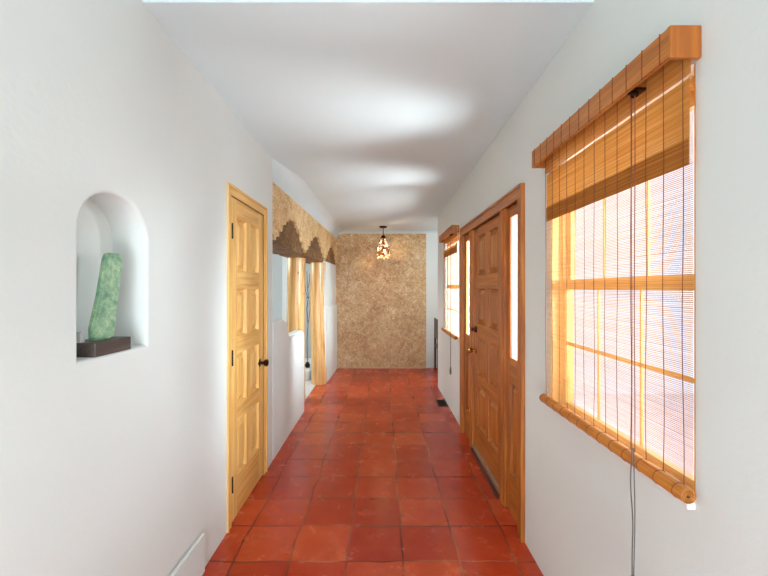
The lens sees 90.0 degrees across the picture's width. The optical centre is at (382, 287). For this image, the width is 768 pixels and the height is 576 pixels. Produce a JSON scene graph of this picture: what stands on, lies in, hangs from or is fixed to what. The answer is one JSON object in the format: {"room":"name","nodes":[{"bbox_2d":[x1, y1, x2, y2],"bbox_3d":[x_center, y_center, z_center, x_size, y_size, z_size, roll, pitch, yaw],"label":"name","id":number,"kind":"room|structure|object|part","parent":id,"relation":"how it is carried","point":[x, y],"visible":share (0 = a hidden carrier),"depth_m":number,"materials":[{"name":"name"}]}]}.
{"room":"traditional dwelling","nodes":[
{"label":"traditional dwelling","id":0,"kind":"room"},
{"bbox_2d":[0,0,303,575],"bbox_3d":[-1.041,-0.025,-1.032,0.238,2.950,11.135,0,0,0],"label":"wall","id":1,"kind":"structure","parent":0,"point":[112,140],"depth_m":1.37,"materials":[{"name":"white paint"}]},
{"bbox_2d":[76,253,130,356],"bbox_3d":[-0.977,0.050,1.326,0.101,0.348,0.176,0,0,0],"label":"stone sculpture","id":2,"kind":"object","parent":1,"relation":"in","point":[101,341],"visible":0.95,"depth_m":1.32,"materials":[{"name":"green stone"}]},
{"bbox_3d":[-0.961,0.027,1.335,0.022,0.302,0.131,0,0,6],"label":"blade","id":3,"kind":"part","parent":2,"relation":"part of","materials":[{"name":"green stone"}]},
{"bbox_2d":[169,531,204,575],"bbox_3d":[-0.914,1.343,-2.269,0.025,0.215,8.462,0,0,0],"label":"baseboard","id":4,"kind":"structure","parent":1,"relation":"attached to","point":[192,563],"depth_m":1.84,"materials":[{"name":"white paint"}]},
{"bbox_2d":[227,182,268,532],"bbox_3d":[-0.946,0.410,2.658,0.172,2.079,0.773,0,0,0],"label":"door","id":5,"kind":"structure","parent":1,"relation":"in","point":[245,388],"depth_m":2.61,"materials":[{"name":"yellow wood"}]},
{"bbox_3d":[-0.944,-0.278,2.529,0.032,0.335,0.172,0,0,0],"label":"panel","id":6,"kind":"part","parent":5,"relation":"part of","materials":[{"name":"brown wood"}]},
{"bbox_3d":[-0.944,0.158,2.529,0.032,0.305,0.172,0,0,0],"label":"panel","id":7,"kind":"part","parent":5,"relation":"part of","materials":[{"name":"brown wood"}]},
{"bbox_3d":[-0.944,0.585,2.529,0.032,0.330,0.172,0,0,0],"label":"panel","id":8,"kind":"part","parent":5,"relation":"part of","materials":[{"name":"brown wood"}]},
{"bbox_3d":[-0.944,1.025,2.529,0.032,0.350,0.172,0,0,0],"label":"panel","id":9,"kind":"part","parent":5,"relation":"part of","materials":[{"name":"brown wood"}]},
{"bbox_3d":[-0.944,-0.278,2.786,0.032,0.335,0.172,0,0,0],"label":"panel","id":10,"kind":"part","parent":5,"relation":"part of","materials":[{"name":"brown wood"}]},
{"bbox_3d":[-0.944,0.158,2.786,0.032,0.305,0.172,0,0,0],"label":"panel","id":11,"kind":"part","parent":5,"relation":"part of","materials":[{"name":"brown wood"}]},
{"bbox_3d":[-0.944,0.585,2.786,0.032,0.330,0.172,0,0,0],"label":"panel","id":12,"kind":"part","parent":5,"relation":"part of","materials":[{"name":"brown wood"}]},
{"bbox_3d":[-0.944,1.025,2.786,0.032,0.350,0.172,0,0,0],"label":"panel","id":13,"kind":"part","parent":5,"relation":"part of","materials":[{"name":"brown wood"}]},
{"bbox_3d":[-0.895,0.565,2.900,0.070,0.060,0.060,0,0,0],"label":"knob","id":14,"kind":"part","parent":5,"relation":"part of","materials":[{"name":"brown metal"}]},
{"bbox_2d":[272,159,342,238],"bbox_3d":[-0.860,-0.979,5.075,0.280,0.264,3.758,0,0,1],"label":"wall","id":15,"kind":"structure","parent":1,"relation":"attached to","point":[294,186],"depth_m":4.11,"materials":[{"name":"paint"}]},
{"bbox_2d":[272,182,336,264],"bbox_3d":[-1.046,-0.640,5.088,0.340,0.510,3.706,0,0,1],"label":"beam","id":16,"kind":"structure","parent":15,"relation":"attached to","point":[295,233],"depth_m":4.17,"materials":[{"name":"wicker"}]},
{"bbox_2d":[287,257,305,401],"bbox_3d":[-1.110,0.532,4.930,0.243,1.832,0.234,0,0,0],"label":"column","id":17,"kind":"structure","parent":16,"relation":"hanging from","point":[296,265],"depth_m":4.83,"materials":[{"name":"beige wood"}]},
{"bbox_2d":[310,262,326,384],"bbox_3d":[-0.974,0.533,5.840,0.252,1.834,0.236,0,0,0],"label":"column","id":18,"kind":"structure","parent":16,"relation":"hanging from","point":[317,335],"depth_m":5.74,"materials":[{"name":"beige wood"}]},
{"bbox_2d":[272,253,310,357],"bbox_3d":[-2.875,0.125,7.675,3.750,2.650,0.150,0,0,0],"label":"wall","id":19,"kind":"structure","parent":0,"point":[276,258],"depth_m":7.60,"materials":[{"name":"grey paint"}]},
{"bbox_2d":[282,256,287,323],"bbox_3d":[-1.900,0.350,7.595,0.160,2.200,0.040,0,0,0],"label":"trim","id":20,"kind":"structure","parent":19,"relation":"attached to","point":[284,259],"depth_m":7.58,"materials":[{"name":"white paint"}]},
{"bbox_2d":[202,368,542,575],"bbox_3d":[-1.000,1.499,0.575,7.200,0.102,14.350,0,0,0],"label":"floor","id":21,"kind":"structure","parent":0,"point":[374,477],"depth_m":2.63,"materials":[{"name":"tile"}]},
{"bbox_2d":[305,358,310,380],"bbox_3d":[-1.722,1.369,6.540,1.155,0.158,1.120,0,0,0],"label":"bench","id":22,"kind":"object","parent":21,"relation":"on","point":[307,370],"visible":0.19,"depth_m":6.03,"materials":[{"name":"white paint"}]},
{"bbox_2d":[305,274,309,367],"bbox_3d":[-1.216,0.510,6.220,0.089,1.560,0.087,0,0,-27],"label":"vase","id":23,"kind":"object","parent":22,"relation":"on","point":[307,365],"visible":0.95,"depth_m":6.21,"materials":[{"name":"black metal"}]},
{"bbox_2d":[323,261,336,381],"bbox_3d":[-0.988,0.520,6.400,0.343,1.860,1.200,0,0,0],"label":"wall pier","id":24,"kind":"object","parent":21,"relation":"on","point":[330,306],"visible":0.47,"depth_m":6.25,"materials":[{"name":"white paint"}]},
{"bbox_2d":[434,318,437,374],"bbox_3d":[1.125,0.990,6.610,0.420,0.920,0.420,0,0,0],"label":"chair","id":25,"kind":"object","parent":21,"relation":"on","point":[435,319],"visible":0.44,"depth_m":6.64,"materials":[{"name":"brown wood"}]},
{"bbox_3d":[0.932,0.990,6.802,0.034,0.920,0.034,0,0,0],"label":"leg","id":26,"kind":"part","parent":25,"relation":"part of","materials":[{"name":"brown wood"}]},
{"bbox_3d":[0.930,0.703,6.610,0.029,0.335,0.350,0,0,0],"label":"backrest","id":27,"kind":"part","parent":25,"relation":"part of","materials":[{"name":"grey wood"}]},
{"bbox_3d":[0.932,0.990,6.417,0.034,0.920,0.034,0,0,0],"label":"leg","id":28,"kind":"part","parent":25,"relation":"part of","materials":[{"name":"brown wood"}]},
{"bbox_2d":[436,400,447,405],"bbox_3d":[0.745,1.447,4.830,0.120,0.006,0.260,0,0,0],"label":"floor vent","id":29,"kind":"object","parent":21,"relation":"in","point":[439,402],"visible":1,"depth_m":4.80,"materials":[{"name":"black metal"}]},
{"bbox_2d":[438,401,446,405],"bbox_3d":[0.745,1.447,4.826,0.090,0.004,0.200,0,0,0],"label":"grille","id":30,"kind":"object","parent":29,"relation":"attached to","point":[440,403],"depth_m":4.80,"materials":[{"name":"black metal"}]},
{"bbox_2d":[339,233,437,367],"bbox_3d":[0.720,-0.025,7.060,3.760,2.950,0.180,0,0,0],"label":"wall","id":31,"kind":"structure","parent":0,"point":[431,238],"depth_m":6.97,"materials":[{"name":"white paint"}]},
{"bbox_2d":[335,234,425,366],"bbox_3d":[-0.040,0.224,6.959,1.660,2.412,0.042,0,0,0],"label":"wall","id":32,"kind":"structure","parent":31,"relation":"attached to","point":[381,303],"depth_m":6.94,"materials":[{"name":"paint"}]},
{"bbox_2d":[337,367,425,367],"bbox_3d":[-0.035,1.439,6.950,1.650,0.022,0.040,0,0,0],"label":"baseboard","id":33,"kind":"structure","parent":31,"relation":"attached to","point":[337,367],"depth_m":6.93,"materials":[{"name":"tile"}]},
{"bbox_2d":[340,231,437,232],"bbox_3d":[0.050,-1.024,6.987,2.100,0.085,0.210,0,0,0],"label":"trim","id":34,"kind":"structure","parent":31,"relation":"attached to","point":[342,231],"depth_m":6.96,"materials":[{"name":"paint"}]},
{"bbox_2d":[142,0,693,230],"bbox_3d":[0.750,-1.266,4.325,3.700,0.468,5.700,0,0,0],"label":"ceiling","id":35,"kind":"structure","parent":0,"point":[383,109],"depth_m":2.02,"materials":[{"name":"paint"}]},
{"bbox_2d":[376,226,389,258],"bbox_3d":[0.012,-0.765,6.480,0.237,0.552,0.237,0,0,0],"label":"pendant lamp","id":36,"kind":"object","parent":35,"relation":"hanging from","point":[383,251],"visible":1,"depth_m":6.41,"materials":[{"name":"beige glass"}]},
{"bbox_3d":[0.012,-0.679,6.480,0.237,0.315,0.237,0,0,0],"label":"shade frame","id":37,"kind":"part","parent":36,"relation":"part of","materials":[{"name":"multicoloured glass"}]},
{"bbox_3d":[0.012,-0.680,6.480,0.226,0.310,0.226,0,0,0],"label":"lamp shade","id":38,"kind":"part","parent":36,"relation":"part of","materials":[{"name":"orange glass"}]},
{"bbox_2d":[452,215,516,359],"bbox_3d":[1.756,-0.025,5.580,1.688,2.950,0.160,0,0,0],"label":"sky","id":39,"kind":"structure","parent":0,"point":[514,219],"depth_m":5.50,"materials":[{"name":"white paint"}]},
{"bbox_2d":[438,0,767,575],"bbox_3d":[0.862,-0.025,-0.470,0.100,2.950,12.260,0,0,0],"label":"wall","id":40,"kind":"structure","parent":0,"point":[578,512],"depth_m":1.07,"materials":[{"name":"white paint"}]},
{"bbox_2d":[444,234,458,341],"bbox_3d":[0.818,-0.004,4.513,0.052,1.163,0.856,0,0,0],"label":"window","id":41,"kind":"structure","parent":40,"relation":"in","point":[457,237],"depth_m":4.73,"materials":[{"name":"brown wood"}]},
{"bbox_2d":[439,225,458,374],"bbox_3d":[0.770,0.143,4.514,0.083,1.624,0.912,0,0,0],"label":"bamboo blind","id":42,"kind":"object","parent":41,"relation":"attached to","point":[450,233],"visible":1,"depth_m":4.37,"materials":[{"name":"brown wood"}]},
{"bbox_3d":[0.752,-0.045,4.244,0.002,1.070,0.006,0,0,0],"label":"pull cord","id":43,"kind":"part","parent":42,"relation":"part of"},
{"bbox_2d":[445,238,457,335],"bbox_3d":[0.796,-0.010,4.513,0.003,1.060,0.888,0,0,0],"label":"woven shade","id":44,"kind":"object","parent":41,"relation":"attached to","point":[454,248],"depth_m":4.37,"materials":[{"name":"brown wicker"}]},
{"bbox_3d":[0.830,0.256,4.513,0.009,0.588,0.812,0,0,0],"label":"sash","id":45,"kind":"part","parent":41,"relation":"part of","materials":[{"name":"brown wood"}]},
{"bbox_3d":[0.839,-0.279,4.513,0.009,0.569,0.812,0,0,0],"label":"sash","id":46,"kind":"part","parent":41,"relation":"part of","materials":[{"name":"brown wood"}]},
{"bbox_2d":[460,183,524,542],"bbox_3d":[0.811,0.424,3.054,0.106,2.051,1.735,0,0,0],"label":"door","id":47,"kind":"structure","parent":40,"relation":"in","point":[492,382],"depth_m":2.81,"materials":[{"name":"brown wood"}]},
{"bbox_3d":[0.844,0.905,3.704,0.032,0.590,0.167,0,0,0],"label":"panel","id":48,"kind":"part","parent":47,"relation":"part of","materials":[{"name":"brown wood"}]},
{"bbox_3d":[0.818,0.463,3.512,0.040,1.975,0.100,0,0,0],"label":"post","id":49,"kind":"part","parent":47,"relation":"part of","materials":[{"name":"brown wood"}]},
{"bbox_3d":[0.793,0.550,3.395,0.070,0.057,0.057,0,0,0],"label":"knob","id":50,"kind":"part","parent":47,"relation":"part of","materials":[{"name":"gold metal"}]},
{"bbox_3d":[0.846,-0.278,3.225,0.032,0.335,0.252,0,0,0],"label":"panel","id":51,"kind":"part","parent":47,"relation":"part of","materials":[{"name":"brown wood"}]},
{"bbox_3d":[0.846,0.158,3.225,0.032,0.305,0.252,0,0,0],"label":"panel","id":52,"kind":"part","parent":47,"relation":"part of","materials":[{"name":"brown wood"}]},
{"bbox_3d":[0.846,0.585,3.225,0.032,0.330,0.252,0,0,0],"label":"panel","id":53,"kind":"part","parent":47,"relation":"part of","materials":[{"name":"brown wood"}]},
{"bbox_3d":[0.846,1.025,3.225,0.032,0.350,0.252,0,0,0],"label":"panel","id":54,"kind":"part","parent":47,"relation":"part of","materials":[{"name":"brown wood"}]},
{"bbox_3d":[0.846,-0.278,2.882,0.032,0.335,0.252,0,0,0],"label":"panel","id":55,"kind":"part","parent":47,"relation":"part of","materials":[{"name":"brown wood"}]},
{"bbox_3d":[0.846,0.158,2.882,0.032,0.305,0.252,0,0,0],"label":"panel","id":56,"kind":"part","parent":47,"relation":"part of","materials":[{"name":"brown wood"}]},
{"bbox_3d":[0.846,0.585,2.882,0.032,0.330,0.252,0,0,0],"label":"panel","id":57,"kind":"part","parent":47,"relation":"part of","materials":[{"name":"brown wood"}]},
{"bbox_3d":[0.846,1.025,2.882,0.032,0.350,0.252,0,0,0],"label":"panel","id":58,"kind":"part","parent":47,"relation":"part of","materials":[{"name":"brown wood"}]},
{"bbox_3d":[0.818,0.463,2.595,0.040,1.975,0.100,0,0,0],"label":"post","id":59,"kind":"part","parent":47,"relation":"part of","materials":[{"name":"brown wood"}]},
{"bbox_3d":[0.844,0.905,2.404,0.032,0.590,0.167,0,0,0],"label":"panel","id":60,"kind":"part","parent":47,"relation":"part of","materials":[{"name":"brown wood"}]},
{"bbox_2d":[547,63,695,509],"bbox_3d":[0.851,-0.004,1.424,0.118,1.163,0.856,0,0,0],"label":"window","id":61,"kind":"structure","parent":40,"relation":"in","point":[675,277],"depth_m":1.45,"materials":[{"name":"brown wood"}]},
{"bbox_2d":[532,25,700,575],"bbox_3d":[0.770,0.143,1.427,0.083,1.624,0.908,0,0,0],"label":"bamboo blind","id":62,"kind":"object","parent":61,"relation":"attached to","point":[615,154],"visible":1,"depth_m":1.22,"materials":[{"name":"brown wood"}]},
{"bbox_3d":[0.752,-0.045,1.159,0.002,1.070,0.006,0,0,0],"label":"pull cord","id":63,"kind":"part","parent":62,"relation":"part of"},
{"bbox_3d":[0.752,-0.045,1.145,0.002,1.070,0.006,0,0,0],"label":"pull cord","id":64,"kind":"part","parent":62,"relation":"part of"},
{"bbox_2d":[546,79,692,488],"bbox_3d":[0.796,-0.010,1.426,0.003,1.060,0.884,0,0,0],"label":"woven shade","id":65,"kind":"object","parent":61,"relation":"attached to","point":[668,117],"depth_m":1.24,"materials":[{"name":"brown wicker"}]},
{"bbox_3d":[0.828,0.568,1.424,0.072,0.020,0.854,0,0,0],"label":"sill","id":66,"kind":"part","parent":61,"relation":"part of","materials":[{"name":"white paint"}]},
{"bbox_3d":[0.874,0.256,1.424,0.022,0.588,0.812,0,0,0],"label":"sash","id":67,"kind":"part","parent":61,"relation":"part of","materials":[{"name":"brown wood"}]},
{"bbox_3d":[0.897,-0.279,1.424,0.022,0.569,0.812,0,0,0],"label":"sash","id":68,"kind":"part","parent":61,"relation":"part of","materials":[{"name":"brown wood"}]},
{"label":"outside","id":69,"kind":"structure","parent":0,"visible":0},
{"bbox_2d":[573,394,693,475],"bbox_3d":[15.456,1.605,-7.260,29.088,0.190,25.480,0,0,0],"label":"ground","id":70,"kind":"structure","parent":69,"point":[692,414],"depth_m":4.44,"materials":[{"name":"white"}]}
]}

